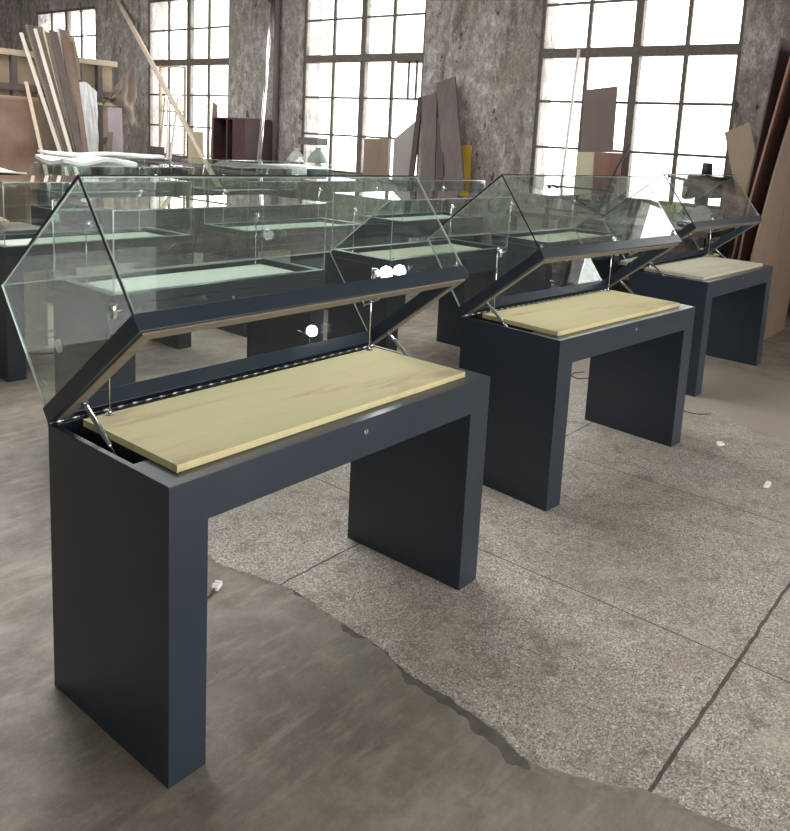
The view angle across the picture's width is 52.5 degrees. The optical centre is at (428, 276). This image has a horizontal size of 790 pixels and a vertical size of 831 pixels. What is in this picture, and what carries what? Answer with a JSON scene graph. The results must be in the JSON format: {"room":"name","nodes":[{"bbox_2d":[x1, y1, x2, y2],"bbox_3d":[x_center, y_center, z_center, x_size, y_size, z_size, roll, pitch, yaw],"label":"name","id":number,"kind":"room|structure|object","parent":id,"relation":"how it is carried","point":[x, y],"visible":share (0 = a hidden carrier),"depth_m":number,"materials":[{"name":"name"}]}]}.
{"room":"carpentry workshop","nodes":[
{"label":"carpentry workshop","id":0,"kind":"room"},
{"bbox_2d":[0,0,4,47],"bbox_3d":[-14.596,-4.253,14.340,0.400,5.200,14.200,11,12,37],"label":"wall","id":1,"kind":"structure","parent":0,"point":[2,27],"depth_m":19.20,"materials":[{"name":"paint"}]},
{"bbox_2d":[0,209,789,830],"bbox_3d":[-4.811,0.274,7.107,25.800,0.203,14.200,11,12,37],"label":"floor","id":2,"kind":"structure","parent":0,"point":[633,630],"depth_m":2.60,"materials":[{"name":"concrete"}]},
{"bbox_2d":[0,173,29,223],"bbox_3d":[-3.845,-0.189,6.037,0.570,1.180,1.420,11,12,37],"label":"cabinet","id":3,"kind":"object","parent":2,"relation":"on","point":[16,195],"depth_m":6.26,"materials":[{"name":"brown wood"}]},
{"bbox_2d":[0,168,26,173],"bbox_3d":[-3.807,-0.786,5.932,0.520,0.030,1.380,11,12,37],"label":"sheet","id":4,"kind":"object","parent":3,"relation":"on","point":[2,170],"visible":1,"depth_m":6.28,"materials":[{"name":"paper"}]},
{"bbox_2d":[0,222,49,348],"bbox_3d":[-3.148,0.091,5.576,0.440,0.860,0.820,11,12,37],"label":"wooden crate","id":5,"kind":"object","parent":2,"relation":"on","point":[35,294],"visible":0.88,"depth_m":5.71,"materials":[{"name":"grey wood"}]},
{"bbox_2d":[0,217,8,227],"bbox_3d":[-3.031,-0.377,5.504,0.240,0.100,0.137,4,10,2],"label":"glove","id":6,"kind":"object","parent":5,"relation":"on","point":[1,218],"visible":0.82,"depth_m":5.50,"materials":[{"name":"beige fabric"}]},
{"bbox_2d":[24,81,51,188],"bbox_3d":[-6.435,-2.092,13.258,0.054,2.246,1.575,-5,13,-41],"label":"batten","id":7,"kind":"object","parent":2,"relation":"on","point":[25,82],"visible":0.5,"depth_m":13.38,"materials":[{"name":"beige wood"}]},
{"bbox_2d":[29,352,53,354],"bbox_3d":[-2.668,0.545,5.617,0.540,0.014,0.055,2,10,-8],"label":"cable","id":8,"kind":"object","parent":2,"relation":"on","point":[46,352],"visible":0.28,"depth_m":5.60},
{"bbox_2d":[19,32,70,185],"bbox_3d":[-6.324,-2.521,13.384,1.745,3.055,0.052,10,12,33],"label":"trim","id":9,"kind":"structure","parent":2,"relation":"on","point":[20,33],"depth_m":13.44,"materials":[{"name":"white wood"}]},
{"bbox_2d":[38,92,61,167],"bbox_3d":[-6.601,-2.552,13.955,0.020,1.323,0.428,11,12,37],"label":"board","id":10,"kind":"object","parent":2,"relation":"on","point":[47,140],"visible":0.55,"depth_m":13.88,"materials":[{"name":"brown wood"}]},
{"bbox_2d":[25,24,74,188],"bbox_3d":[-6.257,-2.589,13.389,1.721,3.195,0.061,10,12,35],"label":"trim","id":11,"kind":"structure","parent":2,"relation":"on","point":[25,24],"depth_m":13.43,"materials":[{"name":"brown wood"}]},
{"bbox_2d":[27,25,78,188],"bbox_3d":[-6.195,-2.580,13.395,1.715,3.183,0.121,10,12,35],"label":"trim","id":12,"kind":"structure","parent":2,"relation":"on","point":[30,28],"depth_m":13.43,"materials":[{"name":"grey wood"}]},
{"bbox_2d":[35,26,72,151],"bbox_3d":[-6.181,-2.617,13.574,1.706,3.196,0.132,11,12,37],"label":"trim","id":13,"kind":"structure","parent":2,"relation":"on","point":[39,29],"depth_m":13.69,"materials":[{"name":"brown wood"}]},
{"bbox_2d":[42,29,66,124],"bbox_3d":[-6.129,-2.590,13.565,1.710,3.153,0.051,11,13,40],"label":"trim","id":14,"kind":"structure","parent":2,"relation":"on","point":[43,30],"depth_m":13.74,"materials":[{"name":"brown wood"}]},
{"bbox_2d":[33,28,81,188],"bbox_3d":[-6.135,-2.550,13.374,1.738,3.137,0.055,11,12,37],"label":"trim","id":15,"kind":"structure","parent":2,"relation":"on","point":[34,29],"depth_m":13.43,"materials":[{"name":"white wood"}]},
{"bbox_2d":[0,48,117,208],"bbox_3d":[-7.798,-2.463,13.354,0.160,2.770,5.550,11,12,37],"label":"storage rack","id":16,"kind":"object","parent":2,"relation":"on","point":[15,69],"visible":0.33,"depth_m":14.70,"materials":[{"name":"grey wood"}]},
{"bbox_2d":[0,96,47,190],"bbox_3d":[-7.941,-2.175,12.958,0.141,1.624,3.502,11,12,37],"label":"tarp","id":17,"kind":"object","parent":16,"relation":"hanging from","point":[19,147],"visible":0.58,"depth_m":13.93,"materials":[{"name":"brown fabric"}]},
{"bbox_2d":[70,37,79,79],"bbox_3d":[-6.495,-3.925,14.468,0.020,0.796,0.368,11,12,37],"label":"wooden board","id":18,"kind":"object","parent":16,"relation":"attached to","point":[72,39],"visible":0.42,"depth_m":14.55,"materials":[{"name":"beige wood"}]},
{"bbox_2d":[56,26,64,64],"bbox_3d":[-6.066,-2.658,13.710,0.054,3.246,1.746,-5,13,-41],"label":"trim","id":19,"kind":"structure","parent":2,"relation":"on","point":[57,27],"depth_m":14.01,"materials":[{"name":"white wood"}]},
{"bbox_2d":[45,32,79,174],"bbox_3d":[-6.067,-2.562,13.547,1.751,3.114,0.142,12,13,43],"label":"trim","id":20,"kind":"structure","parent":2,"relation":"on","point":[47,34],"depth_m":13.64,"materials":[{"name":"brown wood"}]},
{"bbox_2d":[59,29,78,127],"bbox_3d":[-6.011,-2.632,13.705,0.163,3.218,1.792,-4,12,-37],"label":"trim","id":21,"kind":"structure","parent":2,"relation":"on","point":[64,34],"depth_m":13.94,"materials":[{"name":"brown wood"}]},
{"bbox_2d":[49,30,91,188],"bbox_3d":[-6.019,-2.575,13.530,0.133,3.153,1.752,-6,13,-44],"label":"trim","id":22,"kind":"structure","parent":2,"relation":"on","point":[55,42],"depth_m":13.60,"materials":[{"name":"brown wood"}]},
{"bbox_2d":[71,42,93,187],"bbox_3d":[-5.940,-2.525,13.683,0.104,3.019,1.884,-3,12,-34],"label":"trim","id":23,"kind":"structure","parent":2,"relation":"on","point":[81,124],"depth_m":13.73,"materials":[{"name":"brown wood"}]},
{"bbox_2d":[79,82,98,151],"bbox_3d":[-6.155,-2.786,14.292,0.140,1.337,0.465,11,12,37],"label":"panel","id":24,"kind":"object","parent":2,"relation":"on","point":[88,94],"visible":0.54,"depth_m":14.31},
{"bbox_2d":[0,176,191,381],"bbox_3d":[-2.386,-0.054,5.555,0.574,1.240,1.334,11,12,37],"label":"display case","id":25,"kind":"object","parent":2,"relation":"on","point":[148,247],"visible":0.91,"depth_m":5.27,"materials":[{"name":"paint"}]},
{"bbox_2d":[38,154,171,226],"bbox_3d":[-3.744,-0.769,9.310,0.574,1.240,1.334,11,12,37],"label":"display case","id":26,"kind":"object","parent":2,"relation":"on","point":[43,194],"visible":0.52,"depth_m":9.09,"materials":[{"name":"glass"}]},
{"bbox_2d":[38,150,164,157],"bbox_3d":[-3.743,-1.401,9.196,0.450,0.042,1.300,11,12,37],"label":"sheet","id":27,"kind":"object","parent":26,"relation":"on","point":[55,153],"visible":0.99,"depth_m":9.02,"materials":[{"name":"paper"}]},
{"bbox_2d":[101,132,112,187],"bbox_3d":[-5.962,-1.925,14.755,0.059,1.450,0.347,7,10,23],"label":"board","id":28,"kind":"object","parent":2,"relation":"on","point":[106,170],"visible":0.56,"depth_m":14.75,"materials":[{"name":"wood"}]},
{"bbox_2d":[30,162,193,303],"bbox_3d":[-2.966,-0.432,7.588,0.574,1.240,1.334,11,12,37],"label":"display case","id":29,"kind":"object","parent":2,"relation":"on","point":[68,217],"visible":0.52,"depth_m":7.25,"materials":[{"name":"glass"}]},
{"bbox_2d":[35,154,136,165],"bbox_3d":[-3.106,-1.050,7.255,0.500,0.070,0.700,11,12,37],"label":"sheet","id":30,"kind":"object","parent":29,"relation":"on","point":[89,159],"visible":1,"depth_m":7.10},
{"bbox_2d":[107,107,123,187],"bbox_3d":[-5.870,-2.191,15.005,0.100,1.900,0.300,11,12,37],"label":"board","id":31,"kind":"object","parent":2,"relation":"on","point":[114,115],"visible":0.49,"depth_m":14.96,"materials":[{"name":"wood"}]},
{"bbox_2d":[102,65,136,137],"bbox_3d":[-5.791,-3.283,14.974,0.228,1.372,0.720,11,12,37],"label":"tarp","id":32,"kind":"object","parent":31,"relation":"hanging from","point":[123,95],"visible":1,"depth_m":15.06,"materials":[{"name":"brown fabric"}]},
{"bbox_2d":[116,0,221,186],"bbox_3d":[-4.534,-3.081,14.212,0.110,4.101,5.764,-5,12,-39],"label":"wooden pole","id":33,"kind":"object","parent":2,"relation":"on","point":[196,145],"visible":0.77,"depth_m":14.31,"materials":[{"name":"beige wood"}]},
{"bbox_2d":[52,195,326,394],"bbox_3d":[-1.259,0.209,4.378,0.574,1.240,1.340,11,12,38],"label":"display case","id":34,"kind":"object","parent":2,"relation":"on","point":[80,305],"visible":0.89,"depth_m":4.12,"materials":[{"name":"glass"}]},
{"bbox_2d":[188,131,203,195],"bbox_3d":[-4.386,-1.930,15.012,0.450,1.550,0.020,11,12,37],"label":"board","id":35,"kind":"object","parent":2,"relation":"on","point":[199,136],"visible":0.34,"depth_m":14.97,"materials":[{"name":"beige wood"}]},
{"bbox_2d":[210,102,217,186],"bbox_3d":[-3.933,-2.113,14.603,0.300,2.099,0.020,11,12,37],"label":"board","id":36,"kind":"object","parent":2,"relation":"on","point":[214,105],"visible":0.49,"depth_m":14.52,"materials":[{"name":"wood"}]},
{"bbox_2d":[207,580,222,597],"bbox_3d":[-0.809,1.133,2.732,0.032,0.022,0.349,6,10,18],"label":"connector","id":37,"kind":"object","parent":2,"relation":"on","point":[216,586],"visible":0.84,"depth_m":2.86,"materials":[{"name":"white plastic"}]},
{"bbox_2d":[122,159,322,200],"bbox_3d":[-3.756,-1.424,14.008,4.800,0.960,0.720,11,12,37],"label":"bench","id":38,"kind":"object","parent":2,"relation":"on","point":[199,167],"visible":0.26,"depth_m":13.74,"materials":[{"name":"grey wood"}]},
{"bbox_2d":[147,146,164,160],"bbox_3d":[-5.248,-2.358,15.363,0.550,0.260,0.020,11,12,37],"label":"board","id":39,"kind":"object","parent":38,"relation":"on","point":[152,150],"visible":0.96,"depth_m":15.34,"materials":[{"name":"wood"}]},
{"bbox_2d":[160,97,166,146],"bbox_3d":[-5.131,-2.845,15.402,0.054,1.212,0.316,4,10,3],"label":"batten","id":40,"kind":"object","parent":38,"relation":"on","point":[165,98],"visible":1,"depth_m":15.39,"materials":[{"name":"beige wood"}]},
{"bbox_2d":[166,100,168,159],"bbox_3d":[-5.010,-2.801,15.310,0.051,1.148,0.423,1,10,-16],"label":"batten","id":41,"kind":"object","parent":38,"relation":"on","point":[167,107],"visible":0.93,"depth_m":15.29,"materials":[{"name":"beige wood"}]},
{"bbox_2d":[169,98,178,160],"bbox_3d":[-4.844,-2.784,15.180,0.052,1.194,0.273,7,10,19],"label":"batten","id":42,"kind":"object","parent":38,"relation":"on","point":[177,99],"visible":1,"depth_m":15.17,"materials":[{"name":"beige wood"}]},
{"bbox_2d":[212,117,271,170],"bbox_3d":[-3.193,-2.249,13.610,0.900,0.860,0.580,11,12,37],"label":"base cabinet","id":43,"kind":"object","parent":38,"relation":"on","point":[232,137],"visible":0.89,"depth_m":13.40,"materials":[{"name":"red wood"}]},
{"bbox_2d":[260,161,286,174],"bbox_3d":[-2.498,-1.787,13.101,0.680,0.200,0.300,11,12,37],"label":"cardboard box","id":44,"kind":"object","parent":38,"relation":"on","point":[274,171],"visible":0.26,"depth_m":12.91,"materials":[{"name":"grey cardboard"}]},
{"bbox_2d":[286,148,305,174],"bbox_3d":[-2.114,-1.820,12.727,0.326,0.433,0.326,11,12,37],"label":"sack","id":45,"kind":"object","parent":38,"relation":"on","point":[293,156],"visible":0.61,"depth_m":12.63,"materials":[{"name":"white fabric"}]},
{"bbox_2d":[291,157,306,174],"bbox_3d":[-2.024,-1.710,12.482,0.247,0.309,0.249,11,12,37],"label":"sack","id":46,"kind":"object","parent":38,"relation":"on","point":[293,171],"visible":0.55,"depth_m":12.41,"materials":[{"name":"white fabric"}]},
{"bbox_2d":[307,147,328,174],"bbox_3d":[-1.765,-1.814,12.710,0.352,0.465,0.347,11,12,37],"label":"sack","id":47,"kind":"object","parent":38,"relation":"on","point":[317,156],"visible":0.66,"depth_m":12.59,"materials":[{"name":"fabric"}]},
{"bbox_2d":[298,137,327,145],"bbox_3d":[-1.876,-2.178,12.917,0.440,0.120,0.240,11,12,37],"label":"cardboard box","id":48,"kind":"object","parent":47,"relation":"on","point":[301,140],"visible":1,"depth_m":12.81,"materials":[{"name":"grey cardboard"}]},
{"bbox_2d":[191,157,296,253],"bbox_3d":[-2.495,-0.958,10.847,0.574,1.240,1.334,11,12,37],"label":"display case","id":49,"kind":"object","parent":2,"relation":"on","point":[198,191],"visible":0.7,"depth_m":10.49,"materials":[{"name":"glass"}]},
{"bbox_2d":[0,175,489,788],"bbox_3d":[-0.518,0.417,2.636,0.840,1.496,1.334,11,12,37],"label":"display case","id":50,"kind":"object","parent":2,"relation":"on","point":[138,471],"visible":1,"depth_m":2.20,"materials":[{"name":"paint"}]},
{"bbox_2d":[252,0,274,220],"bbox_3d":[-2.652,-2.628,12.773,0.087,3.854,1.602,3,10,-2],"label":"metal pipe","id":51,"kind":"object","parent":2,"relation":"on","point":[271,15],"visible":0.74,"depth_m":12.85,"materials":[{"name":"silver metal"}]},
{"bbox_2d":[207,164,332,266],"bbox_3d":[-1.793,-0.623,9.109,0.574,1.240,1.334,11,12,37],"label":"display case","id":52,"kind":"object","parent":2,"relation":"on","point":[231,214],"visible":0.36,"depth_m":8.82,"materials":[{"name":"glass"}]},
{"bbox_2d":[213,164,323,167],"bbox_3d":[-1.767,-1.236,8.991,0.500,0.008,1.240,11,12,37],"label":"sheet","id":53,"kind":"object","parent":52,"relation":"on","point":[213,164],"visible":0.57,"depth_m":8.62,"materials":[{"name":"white"}]},
{"bbox_2d":[215,163,326,166],"bbox_3d":[-1.747,-1.251,9.012,0.500,0.008,1.240,10,12,36],"label":"sheet","id":54,"kind":"object","parent":53,"relation":"on","point":[215,163],"visible":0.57,"depth_m":8.64,"materials":[{"name":"white"}]},
{"bbox_2d":[218,162,328,165],"bbox_3d":[-1.728,-1.266,9.033,0.500,0.008,1.240,10,12,35],"label":"sheet","id":55,"kind":"object","parent":54,"relation":"on","point":[218,162],"visible":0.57,"depth_m":8.65,"materials":[{"name":"white"}]},
{"bbox_2d":[221,161,330,164],"bbox_3d":[-1.709,-1.280,9.055,0.500,0.008,1.240,10,12,34],"label":"sheet","id":56,"kind":"object","parent":55,"relation":"on","point":[243,162],"visible":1,"depth_m":8.93,"materials":[{"name":"white"}]},
{"bbox_2d":[203,177,365,336],"bbox_3d":[-1.232,-0.227,6.962,0.574,1.240,1.334,11,12,38],"label":"display case","id":57,"kind":"object","parent":2,"relation":"on","point":[230,240],"visible":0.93,"depth_m":6.63,"materials":[{"name":"paint"}]},
{"bbox_2d":[293,590,530,769],"bbox_3d":[-0.251,1.193,2.627,2.811,0.002,0.217,11,12,37],"label":"trim","id":58,"kind":"structure","parent":2,"relation":"on","point":[477,726],"depth_m":2.28,"materials":[{"name":"grey concrete"}]},
{"bbox_2d":[404,97,421,212],"bbox_3d":[-0.250,-1.446,11.451,0.093,2.243,0.636,6,10,14],"label":"plank","id":59,"kind":"object","parent":2,"relation":"on","point":[418,117],"visible":0.46,"depth_m":11.47,"materials":[{"name":"brown wood"}]},
{"bbox_2d":[327,191,510,350],"bbox_3d":[-0.047,0.021,5.901,0.574,1.240,1.334,11,12,39],"label":"display case","id":60,"kind":"object","parent":2,"relation":"on","point":[479,260],"visible":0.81,"depth_m":5.64,"materials":[{"name":"paint"}]},
{"bbox_2d":[359,176,484,307],"bbox_3d":[-0.065,-0.402,8.384,0.574,1.240,1.334,11,12,38],"label":"display case","id":61,"kind":"object","parent":2,"relation":"on","point":[378,229],"visible":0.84,"depth_m":8.03,"materials":[{"name":"glass"}]},
{"bbox_2d":[418,93,437,240],"bbox_3d":[-0.013,-1.404,11.200,0.210,2.315,0.928,2,10,-6],"label":"plank","id":62,"kind":"object","parent":2,"relation":"on","point":[429,102],"visible":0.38,"depth_m":11.24,"materials":[{"name":"wood"}]},
{"bbox_2d":[435,118,443,211],"bbox_3d":[0.147,-1.181,10.900,0.109,1.974,0.967,2,10,-5],"label":"plank","id":63,"kind":"object","parent":2,"relation":"on","point":[439,155],"visible":0.43,"depth_m":10.96,"materials":[{"name":"wood"}]},
{"bbox_2d":[436,76,466,213],"bbox_3d":[0.330,-1.432,10.874,0.201,2.559,1.226,0,10,-20],"label":"plank","id":64,"kind":"object","parent":2,"relation":"on","point":[447,97],"visible":0.56,"depth_m":10.94,"materials":[{"name":"wood"}]},
{"bbox_2d":[462,145,471,214],"bbox_3d":[0.432,-1.049,11.316,0.311,1.592,0.012,11,12,37],"label":"board","id":65,"kind":"object","parent":2,"relation":"on","point":[466,149],"visible":0.24,"depth_m":11.17,"materials":[{"name":"wood"}]},
{"bbox_2d":[208,555,745,830],"bbox_3d":[-0.212,1.197,2.612,2.892,0.002,0.195,11,12,37],"label":"trim","id":66,"kind":"structure","parent":2,"relation":"on","point":[585,783],"depth_m":2.09,"materials":[{"name":"grey concrete"}]},
{"bbox_2d":[492,188,624,295],"bbox_3d":[1.189,-0.158,7.368,0.574,1.240,1.334,11,12,39],"label":"display case","id":67,"kind":"object","parent":2,"relation":"on","point":[521,245],"visible":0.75,"depth_m":7.18,"materials":[{"name":"paint"}]},
{"bbox_2d":[426,174,694,511],"bbox_3d":[0.724,0.213,4.256,0.840,1.496,1.334,12,13,42],"label":"display case","id":68,"kind":"object","parent":2,"relation":"on","point":[638,347],"visible":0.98,"depth_m":3.84,"materials":[{"name":"paint"}]},
{"bbox_2d":[554,49,580,227],"bbox_3d":[1.723,-1.425,10.202,0.177,2.852,0.042,3,10,-4],"label":"batten","id":69,"kind":"object","parent":2,"relation":"on","point":[578,50],"visible":0.64,"depth_m":10.11,"materials":[{"name":"beige wood"}]},
{"bbox_2d":[571,371,588,378],"bbox_3d":[1.105,0.728,5.807,0.156,0.010,0.206,0,10,-18],"label":"cable","id":70,"kind":"object","parent":2,"relation":"on","point":[583,371],"visible":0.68,"depth_m":5.77,"materials":[{"name":"black rubber"}]},
{"bbox_2d":[507,208,734,265],"bbox_3d":[2.136,-0.240,9.313,2.450,0.860,0.850,11,12,37],"label":"workbench","id":71,"kind":"object","parent":2,"relation":"on","point":[641,224],"visible":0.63,"depth_m":9.00,"materials":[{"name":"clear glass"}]},
{"bbox_2d":[545,184,612,220],"bbox_3d":[1.702,-0.846,9.118,0.830,0.349,0.055,11,12,37],"label":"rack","id":72,"kind":"object","parent":71,"relation":"on","point":[576,198],"visible":0.91,"depth_m":9.10,"materials":[{"name":"brown wood"}]},
{"bbox_2d":[598,145,630,211],"bbox_3d":[2.232,-1.164,9.661,0.346,0.863,0.048,3,10,-2],"label":"batten","id":73,"kind":"object","parent":71,"relation":"on","point":[628,146],"visible":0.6,"depth_m":9.63,"materials":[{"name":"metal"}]},
{"bbox_2d":[668,163,722,226],"bbox_3d":[2.886,-0.883,8.681,0.560,0.700,0.300,11,12,37],"label":"machine","id":74,"kind":"object","parent":71,"relation":"on","point":[700,212],"visible":0.4,"depth_m":8.53,"materials":[{"name":"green metal"}]},
{"bbox_2d":[601,173,772,396],"bbox_3d":[1.979,-0.030,6.111,0.842,1.497,1.334,11,12,39],"label":"display case","id":75,"kind":"object","parent":2,"relation":"on","point":[729,297],"visible":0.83,"depth_m":6.04,"materials":[{"name":"paint"}]},
{"bbox_2d":[716,441,724,445],"bbox_3d":[1.672,0.962,4.591,0.048,0.012,0.076,11,12,37],"label":"paper scrap","id":76,"kind":"object","parent":2,"relation":"on","point":[719,443],"visible":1,"depth_m":4.58,"materials":[{"name":"white paper"}]},
{"bbox_2d":[717,169,740,258],"bbox_3d":[3.438,-0.415,8.864,0.420,1.500,0.140,11,12,37],"label":"plywood sheet","id":77,"kind":"object","parent":2,"relation":"on","point":[731,207],"visible":0.24,"depth_m":8.90,"materials":[{"name":"wood"}]},
{"bbox_2d":[724,122,754,214],"bbox_3d":[3.501,-0.627,8.582,0.132,2.019,0.994,-2,11,-28],"label":"cardboard sheet","id":78,"kind":"object","parent":2,"relation":"on","point":[739,140],"visible":0.44,"depth_m":8.70,"materials":[{"name":"brown cardboard"}]},
{"bbox_2d":[731,38,789,259],"bbox_3d":[3.064,-0.807,7.457,0.182,2.700,0.920,11,12,37],"label":"plywood sheet","id":79,"kind":"object","parent":2,"relation":"on","point":[783,51],"visible":0.34,"depth_m":7.22,"materials":[{"name":"brown wood"}]},
{"bbox_2d":[738,57,789,261],"bbox_3d":[3.082,-0.727,7.228,0.151,2.620,1.270,11,12,37],"label":"plywood sheet","id":80,"kind":"object","parent":2,"relation":"on","point":[781,115],"visible":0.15,"depth_m":6.94,"materials":[{"name":"brown wood"}]},
{"bbox_2d":[763,481,770,487],"bbox_3d":[1.716,1.056,4.051,0.028,0.012,0.090,9,11,32],"label":"paper scrap","id":81,"kind":"object","parent":2,"relation":"on","point":[767,484],"visible":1,"depth_m":4.04,"materials":[{"name":"white paper"}]},
{"bbox_2d":[750,117,789,339],"bbox_3d":[3.144,-0.658,7.052,0.122,2.550,1.480,11,12,37],"label":"plywood sheet","id":82,"kind":"object","parent":2,"relation":"on","point":[771,247],"visible":0.56,"depth_m":6.98,"materials":[{"name":"brown wood"}]},
{"bbox_3d":[2.374,0.358,8.023,0.900,0.140,0.800,12,13,41],"label":"plank","id":83,"kind":"object","parent":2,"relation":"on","visible":0},
{"bbox_3d":[2.435,0.229,8.022,0.900,0.120,0.800,11,12,37],"label":"plank","id":84,"kind":"object","parent":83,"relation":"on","visible":0},
{"bbox_2d":[616,280,628,292],"bbox_3d":[2.435,0.120,7.945,0.900,0.120,0.800,10,12,34],"label":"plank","id":85,"kind":"object","parent":84,"relation":"on","point":[620,287],"visible":0.02,"depth_m":7.84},
{"bbox_3d":[2.424,0.023,8.006,0.900,0.050,0.800,12,13,41],"label":"plank","id":86,"kind":"object","parent":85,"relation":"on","visible":0},
{"bbox_3d":[2.420,-0.041,7.936,0.900,0.100,0.800,11,12,37],"label":"plank","id":87,"kind":"object","parent":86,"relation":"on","visible":0},
{"bbox_2d":[620,256,638,264],"bbox_3d":[2.479,-0.111,7.945,0.900,0.040,0.800,10,12,34],"label":"plank","id":88,"kind":"object","parent":87,"relation":"on","point":[623,262],"visible":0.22,"depth_m":7.87,"materials":[{"name":"beige wood"}]},
{"bbox_2d":[701,248,719,257],"bbox_3d":[2.682,-0.180,7.762,0.260,0.170,0.260,11,12,37],"label":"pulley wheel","id":89,"kind":"object","parent":88,"relation":"on","point":[712,254],"visible":0.29,"depth_m":7.68,"materials":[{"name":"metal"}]},
{"bbox_2d":[4,0,789,311],"bbox_3d":[-0.380,-3.049,12.028,25.000,5.200,0.400,11,12,37],"label":"wall","id":90,"kind":"structure","parent":0,"point":[491,48],"depth_m":11.18,"materials":[{"name":"paint"}]},
{"bbox_2d":[36,7,95,58],"bbox_3d":[-7.983,-4.356,17.852,2.670,3.035,0.350,11,12,37],"label":"window","id":91,"kind":"structure","parent":90,"relation":"in","point":[68,26],"depth_m":17.49,"materials":[{"name":"glass"}]},
{"bbox_2d":[148,0,229,163],"bbox_3d":[-4.534,-3.689,15.078,2.640,3.035,0.520,11,12,37],"label":"window","id":92,"kind":"structure","parent":90,"relation":"in","point":[190,62],"depth_m":15.10,"materials":[{"name":"glass"}]},
{"bbox_2d":[271,0,280,186],"bbox_3d":[-2.561,-3.394,13.389,0.098,5.180,0.100,11,12,37],"label":"metal pipe","id":93,"kind":"object","parent":90,"relation":"attached to","point":[277,17],"visible":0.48,"depth_m":13.37,"materials":[{"name":"grey metal"}]},
{"bbox_2d":[301,0,426,184],"bbox_3d":[-0.994,-3.041,12.448,2.635,3.035,0.350,11,12,37],"label":"window","id":94,"kind":"structure","parent":90,"relation":"in","point":[364,58],"depth_m":12.37,"materials":[{"name":"glass"}]},
{"bbox_2d":[363,139,389,174],"bbox_3d":[-0.809,-1.811,12.222,0.500,0.590,0.030,11,12,37],"label":"board","id":95,"kind":"object","parent":94,"relation":"on","point":[376,151],"visible":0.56,"depth_m":12.20,"materials":[{"name":"brown wood"}]},
{"bbox_2d":[392,122,414,174],"bbox_3d":[-0.370,-1.867,11.866,0.400,0.869,0.030,11,12,37],"label":"board","id":96,"kind":"object","parent":94,"relation":"on","point":[402,148],"visible":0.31,"depth_m":11.86,"materials":[{"name":"grey wood"}]},
{"bbox_2d":[524,0,746,215],"bbox_3d":[2.504,-2.382,9.743,2.675,3.035,0.350,11,12,37],"label":"window","id":97,"kind":"structure","parent":90,"relation":"in","point":[636,52],"depth_m":9.64,"materials":[{"name":"glass"}]},
{"bbox_2d":[574,152,594,199],"bbox_3d":[1.961,-1.259,10.084,0.253,0.617,0.030,11,12,37],"label":"board","id":98,"kind":"object","parent":97,"relation":"on","point":[585,160],"visible":0.64,"depth_m":10.06,"materials":[{"name":"beige wood"}]},
{"bbox_2d":[581,86,617,151],"bbox_3d":[2.098,-1.935,9.891,0.455,0.812,0.030,11,12,37],"label":"board","id":99,"kind":"object","parent":98,"relation":"on","point":[599,104],"visible":1,"depth_m":9.87,"materials":[{"name":"brown wood"}]},
{"bbox_2d":[592,152,622,199],"bbox_3d":[2.197,-1.230,9.900,0.368,0.603,0.030,11,12,37],"label":"board","id":100,"kind":"object","parent":97,"relation":"on","point":[605,163],"visible":0.86,"depth_m":9.88,"materials":[{"name":"brown wood"}]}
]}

